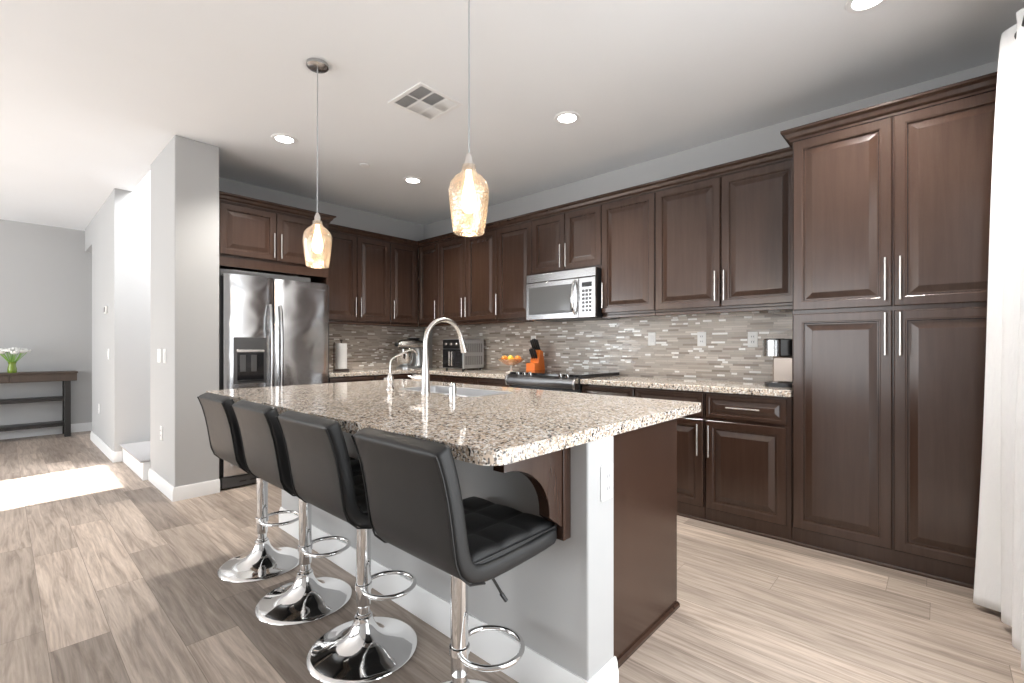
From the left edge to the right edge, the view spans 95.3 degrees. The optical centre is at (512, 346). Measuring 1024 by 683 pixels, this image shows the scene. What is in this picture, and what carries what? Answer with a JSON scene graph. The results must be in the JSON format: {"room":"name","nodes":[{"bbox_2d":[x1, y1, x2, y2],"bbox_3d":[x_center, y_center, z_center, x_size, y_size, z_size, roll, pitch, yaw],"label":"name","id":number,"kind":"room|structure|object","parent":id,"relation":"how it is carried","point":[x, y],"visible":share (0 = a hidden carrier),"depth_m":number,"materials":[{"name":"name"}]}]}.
{"room":"kitchen","nodes":[
{"label":"kitchen","id":0,"kind":"room"},
{"bbox_2d":[0,219,91,425],"bbox_3d":[-6.659,-0.224,5.958,0.150,2.815,7.828,0,0,42],"label":"wall","id":1,"kind":"structure","parent":0,"point":[46,271],"depth_m":6.27,"materials":[{"name":"grey paint"}]},
{"bbox_2d":[0,422,91,439],"bbox_3d":[-6.598,1.125,5.902,0.016,0.117,7.828,0,0,42],"label":"baseboard","id":2,"kind":"structure","parent":1,"relation":"attached to","point":[79,427],"depth_m":6.24,"materials":[{"name":"white paint"}]},
{"bbox_2d":[85,188,128,451],"bbox_3d":[-4.964,-0.224,5.679,2.490,2.815,0.120,0,0,42],"label":"wall","id":3,"kind":"structure","parent":0,"point":[107,233],"depth_m":4.93,"materials":[{"name":"grey paint"}]},
{"bbox_2d":[103,306,107,313],"bbox_3d":[-4.463,-0.406,5.123,0.110,0.080,0.025,0,0,42],"label":"thermostat","id":4,"kind":"object","parent":3,"relation":"attached to","point":[105,308],"visible":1,"depth_m":5.09,"materials":[{"name":"white plastic"}]},
{"bbox_2d":[90,431,121,462],"bbox_3d":[-4.696,1.131,5.424,1.782,0.107,0.136,0,0,42],"label":"baseboard","id":5,"kind":"structure","parent":3,"relation":"attached to","point":[113,456],"depth_m":5.07,"materials":[{"name":"white paint"}]},
{"bbox_2d":[129,172,149,442],"bbox_3d":[-3.065,-1.416,6.003,0.120,5.200,2.918,0,0,42],"label":"wall","id":6,"kind":"structure","parent":0,"point":[139,199],"depth_m":4.95,"materials":[{"name":"grey paint"}]},
{"bbox_2d":[150,135,218,486],"bbox_3d":[-2.811,-0.224,3.991,0.867,2.815,0.303,0,0,42],"label":"wall column","id":7,"kind":"structure","parent":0,"point":[184,177],"depth_m":3.72,"materials":[{"name":"grey paint"}]},
{"bbox_2d":[157,349,160,362],"bbox_3d":[-2.964,0.074,3.918,0.116,0.116,0.010,0,0,42],"label":"light switch","id":8,"kind":"object","parent":7,"relation":"attached to","point":[158,350],"visible":1,"depth_m":3.90,"materials":[{"name":"white plastic"}]},
{"bbox_2d":[160,426,162,439],"bbox_3d":[-2.909,0.714,3.868,0.070,0.116,0.010,0,0,42],"label":"power outlet","id":9,"kind":"object","parent":7,"relation":"attached to","point":[161,427],"visible":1,"depth_m":3.85,"materials":[{"name":"white plastic"}]},
{"bbox_2d":[163,349,165,362],"bbox_3d":[-2.823,0.074,3.790,0.070,0.116,0.010,0,0,42],"label":"light switch","id":10,"kind":"object","parent":7,"relation":"attached to","point":[164,350],"visible":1,"depth_m":3.78,"materials":[{"name":"white plastic"}]},
{"bbox_2d":[148,468,219,501],"bbox_3d":[-2.811,1.131,3.979,0.883,0.107,0.319,0,0,42],"label":"baseboard","id":11,"kind":"structure","parent":7,"relation":"attached to","point":[189,491],"depth_m":3.71,"materials":[{"name":"white paint"}]},
{"bbox_2d":[219,177,423,374],"bbox_3d":[-2.109,-0.224,5.330,0.100,2.815,2.623,0,0,42],"label":"wall","id":12,"kind":"structure","parent":0,"point":[345,216],"depth_m":5.40,"materials":[{"name":"grey paint"}]},
{"bbox_2d":[219,191,335,280],"bbox_3d":[-2.346,-0.990,4.475,0.698,0.612,1.037,0,0,42],"label":"upper cabinet","id":13,"kind":"object","parent":12,"relation":"attached to","point":[256,235],"visible":0.81,"depth_m":4.20,"materials":[{"name":"brown wood"}]},
{"bbox_2d":[328,223,391,325],"bbox_3d":[-1.840,-0.770,5.258,0.390,1.051,0.880,0,0,42],"label":"upper cabinet","id":14,"kind":"object","parent":12,"relation":"attached to","point":[359,264],"visible":0.77,"depth_m":5.18,"materials":[{"name":"brown wood"}]},
{"bbox_2d":[329,324,423,369],"bbox_3d":[-1.740,-0.007,5.652,0.013,0.537,1.626,0,0,42],"label":"backsplash","id":15,"kind":"structure","parent":12,"relation":"attached to","point":[368,346],"depth_m":5.66,"materials":[{"name":"tile"}]},
{"bbox_2d":[389,236,417,326],"bbox_3d":[-1.405,-0.770,5.735,0.390,1.051,0.411,0,0,42],"label":"upper cabinet","id":16,"kind":"object","parent":12,"relation":"attached to","point":[403,252],"visible":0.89,"depth_m":5.61,"materials":[{"name":"brown wood"}]},
{"bbox_2d":[282,432,613,680],"bbox_3d":[-0.588,0.743,2.335,2.384,0.882,0.162,0,0,42],"label":"wall","id":17,"kind":"structure","parent":0,"point":[560,602],"depth_m":1.57,"materials":[{"name":"grey paint"}]},
{"bbox_2d":[279,507,618,682],"bbox_3d":[-0.587,1.119,2.325,2.400,0.130,0.180,0,0,42],"label":"baseboard","id":18,"kind":"structure","parent":17,"relation":"attached to","point":[495,647],"depth_m":1.91,"materials":[{"name":"white paint"}]},
{"bbox_2d":[493,447,570,540],"bbox_3d":[0.061,0.462,1.410,0.048,0.315,0.330,0,0,42],"label":"corbel bracket","id":19,"kind":"object","parent":17,"relation":"attached to","point":[549,474],"visible":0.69,"depth_m":1.46,"materials":[{"name":"brown wood"}]},
{"bbox_2d":[601,463,612,501],"bbox_3d":[0.315,0.449,1.549,0.010,0.116,0.070,0,0,42],"label":"power outlet","id":20,"kind":"object","parent":17,"relation":"attached to","point":[606,470],"visible":1,"depth_m":1.54,"materials":[{"name":"white plastic"}]},
{"bbox_2d":[605,471,610,480],"bbox_3d":[0.317,0.429,1.548,0.004,0.028,0.032,0,0,42],"label":"socket","id":21,"kind":"object","parent":20,"relation":"attached to","point":[607,473],"depth_m":1.55,"materials":[{"name":"grey plastic"}]},
{"bbox_2d":[605,483,610,493],"bbox_3d":[0.317,0.469,1.548,0.004,0.028,0.032,0,0,42],"label":"socket","id":22,"kind":"object","parent":20,"relation":"attached to","point":[607,485],"depth_m":1.55,"materials":[{"name":"grey plastic"}]},
{"bbox_2d":[0,0,1023,230],"bbox_3d":[-3.209,-1.706,2.811,9.490,0.150,8.128,0,0,42],"label":"ceiling","id":23,"kind":"structure","parent":0,"point":[92,92],"depth_m":2.83,"materials":[{"name":"white paint"}]},
{"bbox_2d":[271,133,296,143],"bbox_3d":[-1.785,-1.627,3.659,0.184,0.008,0.184,0,0,42],"label":"recessed light","id":24,"kind":"object","parent":23,"relation":"in","point":[278,137],"visible":1,"depth_m":3.65,"materials":[{"name":"white glass"}]},
{"bbox_2d":[303,58,331,268],"bbox_3d":[-1.123,-1.046,2.692,0.157,1.171,0.157,0,0,-17],"label":"pendant light","id":25,"kind":"object","parent":23,"relation":"hanging from","point":[317,65],"visible":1,"depth_m":2.68,"materials":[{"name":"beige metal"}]},
{"bbox_2d":[314,213,320,225],"bbox_3d":[-1.123,-0.738,2.692,0.040,0.070,0.040,0,0,42],"label":"socket","id":26,"kind":"object","parent":25,"relation":"attached to","point":[317,219],"depth_m":2.68,"materials":[{"name":"silver metal"}]},
{"bbox_2d":[360,163,369,167],"bbox_3d":[-1.321,-1.625,4.187,0.090,0.011,0.090,0,0,42],"label":"sprinkler","id":27,"kind":"object","parent":23,"relation":"attached to","point":[364,165],"visible":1,"depth_m":4.17,"materials":[{"name":"white paint"}]},
{"bbox_2d":[403,177,421,183],"bbox_3d":[-0.972,-1.627,4.566,0.184,0.008,0.184,0,0,42],"label":"recessed light","id":28,"kind":"object","parent":23,"relation":"in","point":[413,180],"visible":1,"depth_m":4.56,"materials":[{"name":"white paint"}]},
{"bbox_2d":[388,82,462,121],"bbox_3d":[-0.578,-1.627,3.122,0.356,0.007,0.356,0,0,42],"label":"ceiling vent","id":29,"kind":"object","parent":23,"relation":"in","point":[421,100],"visible":1,"depth_m":3.11,"materials":[{"name":"white metal"}]},
{"bbox_2d":[449,0,488,236],"bbox_3d":[-0.169,-1.036,1.822,0.157,1.189,0.157,0,0,-17],"label":"pendant light","id":30,"kind":"object","parent":23,"relation":"hanging from","point":[468,201],"visible":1,"depth_m":1.81,"materials":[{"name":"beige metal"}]},
{"bbox_2d":[464,153,473,172],"bbox_3d":[-0.169,-0.720,1.822,0.040,0.070,0.040,0,0,42],"label":"socket","id":31,"kind":"object","parent":30,"relation":"attached to","point":[468,160],"depth_m":1.81,"materials":[{"name":"silver metal"}]},
{"bbox_2d":[554,111,579,123],"bbox_3d":[0.391,-1.627,3.322,0.184,0.008,0.184,0,0,42],"label":"recessed light","id":32,"kind":"object","parent":23,"relation":"in","point":[566,117],"visible":1,"depth_m":3.31,"materials":[{"name":"white glass"}]},
{"bbox_2d":[845,0,886,12],"bbox_3d":[1.669,-1.627,2.187,0.184,0.008,0.184,0,0,42],"label":"recessed light","id":33,"kind":"object","parent":23,"relation":"in","point":[852,6],"visible":1,"depth_m":2.22,"materials":[{"name":"white glass"}]},
{"bbox_2d":[0,431,1023,682],"bbox_3d":[-3.209,1.244,2.811,9.490,0.120,8.128,0,0,42],"label":"floor","id":34,"kind":"structure","parent":0,"point":[105,577],"depth_m":2.14,"materials":[{"name":"brown wood"}]},
{"bbox_2d":[0,371,77,436],"bbox_3d":[-6.772,0.755,5.433,0.360,0.857,2.500,0,0,42],"label":"console table","id":35,"kind":"object","parent":34,"relation":"on","point":[66,377],"visible":1,"depth_m":6.04,"materials":[{"name":"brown wood"}]},
{"bbox_2d":[7,362,16,372],"bbox_3d":[-6.286,0.260,5.870,0.084,0.135,0.084,0,0,42],"label":"flower vase","id":36,"kind":"object","parent":35,"relation":"on","point":[12,368],"visible":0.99,"depth_m":5.84,"materials":[{"name":"green glass"}]},
{"bbox_2d":[0,348,31,361],"bbox_3d":[-6.291,0.158,5.860,0.319,0.300,0.293,0,0,-17],"label":"flower bouquet","id":37,"kind":"object","parent":36,"relation":"in","point":[12,351],"visible":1,"depth_m":5.84,"materials":[{"name":"white plant"}]},
{"bbox_2d":[120,441,149,480],"bbox_3d":[-3.359,0.917,4.813,1.046,0.534,0.924,0,0,42],"label":"staircase","id":38,"kind":"structure","parent":34,"relation":"on","point":[136,456],"depth_m":4.45,"materials":[{"name":"white paint"}]},
{"bbox_2d":[197,392,298,582],"bbox_3d":[-1.367,0.714,2.545,0.418,0.940,0.503,0,0,42],"label":"bar stool","id":39,"kind":"object","parent":34,"relation":"on","point":[265,561],"visible":0.59,"depth_m":2.45,"materials":[{"name":"black"}]},
{"bbox_2d":[219,268,328,488],"bbox_3d":[-2.302,0.251,4.407,0.854,1.866,0.971,0,0,42],"label":"refrigerator","id":40,"kind":"object","parent":34,"relation":"on","point":[274,328],"depth_m":4.07,"materials":[{"name":"grey metal"}]},
{"bbox_2d":[230,400,361,625],"bbox_3d":[-0.971,0.714,2.185,0.418,0.940,0.503,0,0,42],"label":"bar stool","id":41,"kind":"object","parent":34,"relation":"on","point":[308,598],"visible":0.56,"depth_m":2.09,"materials":[{"name":"black leather"}]},
{"bbox_2d":[276,410,417,682],"bbox_3d":[-0.586,0.714,1.833,0.418,0.940,0.503,0,0,42],"label":"bar stool","id":42,"kind":"object","parent":34,"relation":"on","point":[366,648],"visible":0.77,"depth_m":1.73,"materials":[{"name":"black leather"}]},
{"bbox_2d":[329,375,373,382],"bbox_3d":[-1.863,0.744,5.010,0.690,0.881,0.508,0,0,42],"label":"base cabinet","id":43,"kind":"object","parent":34,"relation":"on","point":[369,377],"visible":0.08,"depth_m":4.80,"materials":[{"name":"brown wood"}]},
{"bbox_2d":[374,373,412,380],"bbox_3d":[-1.527,0.744,5.379,0.690,0.881,0.490,0,0,42],"label":"base cabinet","id":44,"kind":"object","parent":34,"relation":"on","point":[396,376],"visible":0.09,"depth_m":5.20,"materials":[{"name":"brown wood"}]},
{"bbox_2d":[420,374,476,384],"bbox_3d":[-0.543,0.744,5.221,1.000,0.881,0.670,0,0,42],"label":"base cabinet","id":45,"kind":"object","parent":34,"relation":"on","point":[438,378],"visible":0.07,"depth_m":4.90,"materials":[{"name":"brown wood"}]},
{"bbox_2d":[351,427,556,682],"bbox_3d":[-0.166,0.714,1.450,0.418,0.940,0.503,0,0,42],"label":"bar stool","id":46,"kind":"object","parent":34,"relation":"on","point":[416,506],"visible":1,"depth_m":1.32,"materials":[{"name":"black leather"}]},
{"bbox_2d":[476,377,510,386],"bbox_3d":[0.005,0.744,4.721,0.485,0.881,0.670,0,0,42],"label":"base cabinet","id":47,"kind":"object","parent":34,"relation":"on","point":[479,381],"visible":0.07,"depth_m":4.52,"materials":[{"name":"brown wood"}]},
{"bbox_2d":[329,367,509,378],"bbox_3d":[-0.938,0.281,4.921,2.155,0.041,1.623,0,0,42],"label":"countertop","id":48,"kind":"structure","parent":47,"relation":"on","point":[484,373],"depth_m":4.96,"materials":[{"name":"stone"}]},
{"bbox_2d":[333,340,349,370],"bbox_3d":[-1.862,0.091,5.081,0.170,0.340,0.172,0,0,42],"label":"paper towel holder","id":49,"kind":"object","parent":48,"relation":"on","point":[339,349],"visible":0.98,"depth_m":5.03,"materials":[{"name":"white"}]},
{"bbox_2d":[394,338,422,368],"bbox_3d":[-1.270,0.075,5.715,0.374,0.372,0.272,0,0,-40],"label":"stand mixer","id":50,"kind":"object","parent":48,"relation":"on","point":[404,361],"visible":0.85,"depth_m":5.63,"materials":[{"name":"grey metal"}]},
{"bbox_2d":[395,353,413,365],"bbox_3d":[-1.306,0.154,5.653,0.221,0.153,0.221,0,0,-23],"label":"bowl","id":51,"kind":"object","parent":50,"relation":"on","point":[406,359],"depth_m":5.58,"materials":[{"name":"silver metal"}]},
{"bbox_2d":[443,339,483,369],"bbox_3d":[-0.573,0.086,5.358,0.342,0.350,0.365,0,0,42],"label":"toaster oven","id":52,"kind":"object","parent":48,"relation":"on","point":[453,357],"visible":0.92,"depth_m":5.25,"materials":[{"name":"grey metal"}]},
{"bbox_2d":[498,359,523,372],"bbox_3d":[-0.013,0.192,4.749,0.270,0.139,0.270,0,0,42],"label":"fruit bowl","id":53,"kind":"object","parent":48,"relation":"on","point":[503,361],"visible":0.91,"depth_m":4.67,"materials":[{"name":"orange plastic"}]},
{"bbox_2d":[507,355,513,361],"bbox_3d":[-0.016,0.124,4.738,0.070,0.084,0.070,0,0,-9],"label":"lemon","id":54,"kind":"object","parent":53,"relation":"in","point":[510,357],"visible":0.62,"depth_m":4.71,"materials":[{"name":"yellow food"}]},
{"bbox_2d":[526,350,544,370],"bbox_3d":[0.238,0.144,4.726,0.110,0.233,0.184,0,0,40],"label":"knife block","id":55,"kind":"object","parent":48,"relation":"on","point":[535,364],"visible":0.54,"depth_m":4.69,"materials":[{"name":"orange wood"}]},
{"bbox_2d":[505,369,618,392],"bbox_3d":[0.446,0.686,4.264,0.789,0.935,0.723,0,0,42],"label":"range","id":56,"kind":"object","parent":34,"relation":"on","point":[550,379],"visible":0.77,"depth_m":4.04,"materials":[{"name":"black metal"}]},
{"bbox_2d":[510,369,618,378],"bbox_3d":[0.478,0.244,4.300,0.789,0.029,0.627,0,0,42],"label":"cooktop","id":57,"kind":"object","parent":56,"relation":"in","point":[550,372],"depth_m":4.15,"materials":[{"name":"black glass"}]},
{"bbox_2d":[582,384,635,396],"bbox_3d":[0.934,0.744,3.873,0.476,0.881,0.670,0,0,42],"label":"base cabinet","id":58,"kind":"object","parent":34,"relation":"on","point":[586,388],"visible":0.07,"depth_m":3.64,"materials":[{"name":"brown wood"}]},
{"bbox_2d":[613,418,679,667],"bbox_3d":[-0.312,0.744,2.678,2.330,0.881,0.713,0,0,42],"label":"base cabinet","id":59,"kind":"object","parent":34,"relation":"on","point":[645,458],"visible":0.11,"depth_m":1.90,"materials":[{"name":"brown wood"}]},
{"bbox_2d":[206,379,700,465],"bbox_3d":[-0.473,0.281,2.488,2.417,0.041,1.392,0,0,42],"label":"countertop","id":60,"kind":"structure","parent":59,"relation":"on","point":[521,424],"depth_m":1.86,"materials":[{"name":"stone"}]},
{"bbox_2d":[384,349,417,389],"bbox_3d":[-0.692,0.137,2.918,0.078,0.249,0.232,0,0,42],"label":"water tap","id":61,"kind":"object","parent":60,"relation":"on","point":[389,379],"visible":0.99,"depth_m":2.84,"materials":[{"name":"silver metal"}]},
{"bbox_2d":[408,318,467,393],"bbox_3d":[-0.433,0.045,2.748,0.168,0.431,0.341,0,0,42],"label":"kitchen faucet","id":62,"kind":"object","parent":60,"relation":"on","point":[424,378],"visible":1,"depth_m":2.60,"materials":[{"name":"silver metal"}]},
{"bbox_2d":[449,383,456,396],"bbox_3d":[-0.310,0.224,2.432,0.044,0.074,0.044,0,0,42],"label":"soap dispenser","id":63,"kind":"object","parent":60,"relation":"on","point":[452,386],"visible":1,"depth_m":2.42,"materials":[{"name":"silver metal"}]},
{"bbox_2d":[400,386,511,396],"bbox_3d":[-0.350,0.378,2.777,0.706,0.241,0.314,0,0,42],"label":"sink","id":64,"kind":"object","parent":60,"relation":"in","point":[471,392],"visible":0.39,"depth_m":2.90,"materials":[{"name":"grey metal"}]},
{"bbox_2d":[635,388,704,521],"bbox_3d":[1.301,0.744,3.539,0.516,0.881,0.670,0,0,42],"label":"base cabinet","id":65,"kind":"object","parent":34,"relation":"on","point":[690,428],"visible":0.38,"depth_m":3.22,"materials":[{"name":"brown wood"}]},
{"bbox_2d":[705,392,791,543],"bbox_3d":[1.681,0.744,3.192,0.514,0.881,0.670,0,0,42],"label":"base cabinet","id":66,"kind":"object","parent":34,"relation":"on","point":[748,438],"visible":0.82,"depth_m":2.96,"materials":[{"name":"brown wood"}]},
{"bbox_2d":[580,375,791,396],"bbox_3d":[1.318,0.281,3.530,1.506,0.041,0.637,0,0,42],"label":"countertop","id":67,"kind":"structure","parent":66,"relation":"on","point":[700,385],"depth_m":3.33,"materials":[{"name":"stone"}]},
{"bbox_2d":[763,339,791,387],"bbox_3d":[1.809,0.103,3.122,0.215,0.316,0.250,0,0,42],"label":"coffee maker","id":68,"kind":"object","parent":67,"relation":"on","point":[780,350],"visible":0.64,"depth_m":3.06,"materials":[{"name":"silver plastic"}]},
{"bbox_2d":[780,71,997,588],"bbox_3d":[2.205,-0.056,2.711,1.007,2.480,0.674,0,0,42],"label":"pantry cabinet","id":69,"kind":"object","parent":34,"relation":"on","point":[891,200],"visible":0.88,"depth_m":2.47,"materials":[{"name":"brown wood"}]},
{"bbox_2d":[424,61,997,381],"bbox_3d":[0.887,-0.224,4.474,5.680,2.815,0.150,0,0,42],"label":"wall","id":70,"kind":"structure","parent":0,"point":[766,139],"depth_m":3.92,"materials":[{"name":"grey paint"}]},
{"bbox_2d":[417,237,439,326],"bbox_3d":[-0.920,-0.770,5.754,0.422,1.051,0.390,0,0,42],"label":"upper cabinet","id":71,"kind":"object","parent":70,"relation":"attached to","point":[428,248],"visible":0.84,"depth_m":5.63,"materials":[{"name":"brown wood"}]},
{"bbox_2d":[436,222,497,325],"bbox_3d":[-0.414,-0.770,5.293,0.946,1.051,0.390,0,0,42],"label":"upper cabinet","id":72,"kind":"object","parent":70,"relation":"attached to","point":[467,264],"visible":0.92,"depth_m":5.14,"materials":[{"name":"brown wood"}]},
{"bbox_2d":[494,213,533,322],"bbox_3d":[0.113,-0.770,4.811,0.482,1.051,0.390,0,0,42],"label":"upper cabinet","id":73,"kind":"object","parent":70,"relation":"attached to","point":[514,234],"visible":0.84,"depth_m":4.69,"materials":[{"name":"brown wood"}]},
{"bbox_2d":[529,195,601,274],"bbox_3d":[0.579,-0.990,4.387,0.778,0.612,0.390,0,0,42],"label":"upper cabinet","id":74,"kind":"object","parent":70,"relation":"attached to","point":[568,236],"visible":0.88,"depth_m":4.23,"materials":[{"name":"brown wood"}]},
{"bbox_2d":[526,267,619,321],"bbox_3d":[0.541,-0.467,4.348,0.770,0.428,0.496,0,0,42],"label":"microwave oven","id":75,"kind":"object","parent":74,"relation":"attached to","point":[568,295],"visible":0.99,"depth_m":4.17,"materials":[{"name":"silver metal"}]},
{"bbox_2d":[432,310,791,381],"bbox_3d":[0.525,-0.007,4.695,4.248,0.537,0.013,0,0,42],"label":"backsplash","id":76,"kind":"structure","parent":70,"relation":"attached to","point":[620,345],"depth_m":4.10,"materials":[{"name":"tile"}]},
{"bbox_2d":[599,182,655,318],"bbox_3d":[1.046,-0.770,3.960,0.488,1.051,0.390,0,0,42],"label":"upper cabinet","id":77,"kind":"object","parent":70,"relation":"attached to","point":[628,214],"visible":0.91,"depth_m":3.83,"materials":[{"name":"brown wood"}]},
{"bbox_2d":[648,332,655,345],"bbox_3d":[1.210,-0.069,4.054,0.070,0.116,0.010,0,0,42],"label":"light switch","id":78,"kind":"object","parent":70,"relation":"attached to","point":[651,335],"visible":1,"depth_m":4.05,"materials":[{"name":"white plastic"}]},
{"bbox_2d":[697,332,705,345],"bbox_3d":[1.527,-0.063,3.766,0.070,0.116,0.010,0,0,42],"label":"power outlet","id":79,"kind":"object","parent":70,"relation":"attached to","point":[701,336],"visible":1,"depth_m":3.77,"materials":[{"name":"white plastic"}]},
{"bbox_2d":[653,147,791,315],"bbox_3d":[1.596,-0.770,3.459,1.000,1.051,0.390,0,0,42],"label":"upper cabinet","id":80,"kind":"object","parent":70,"relation":"attached to","point":[723,232],"visible":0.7,"depth_m":3.31,"materials":[{"name":"brown wood"}]},
{"bbox_2d":[748,332,757,346],"bbox_3d":[1.807,-0.056,3.510,0.070,0.116,0.010,0,0,42],"label":"power outlet","id":81,"kind":"object","parent":70,"relation":"attached to","point":[752,336],"visible":1,"depth_m":3.51,"materials":[{"name":"white plastic"}]},
{"bbox_3d":[0.241,-0.224,-0.336,0.150,2.815,7.828,0,0,42],"label":"wall","id":82,"kind":"structure","parent":0,"visible":0},
{"bbox_2d":[1014,17,1023,38],"bbox_3d":[1.008,-1.311,0.686,0.092,0.052,3.433,0,0,42],"label":"curtain rod","id":83,"kind":"object","parent":82,"relation":"attached to","point":[1015,34],"visible":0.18,"depth_m":1.90,"materials":[{"name":"grey metal"}]},
{"bbox_2d":[973,8,1023,670],"bbox_3d":[1.924,-0.099,1.727,0.174,2.556,0.868,0,0,35],"label":"curtain","id":84,"kind":"object","parent":83,"relation":"hanging from","point":[999,565],"visible":1,"depth_m":1.94,"materials":[{"name":"white fabric"}]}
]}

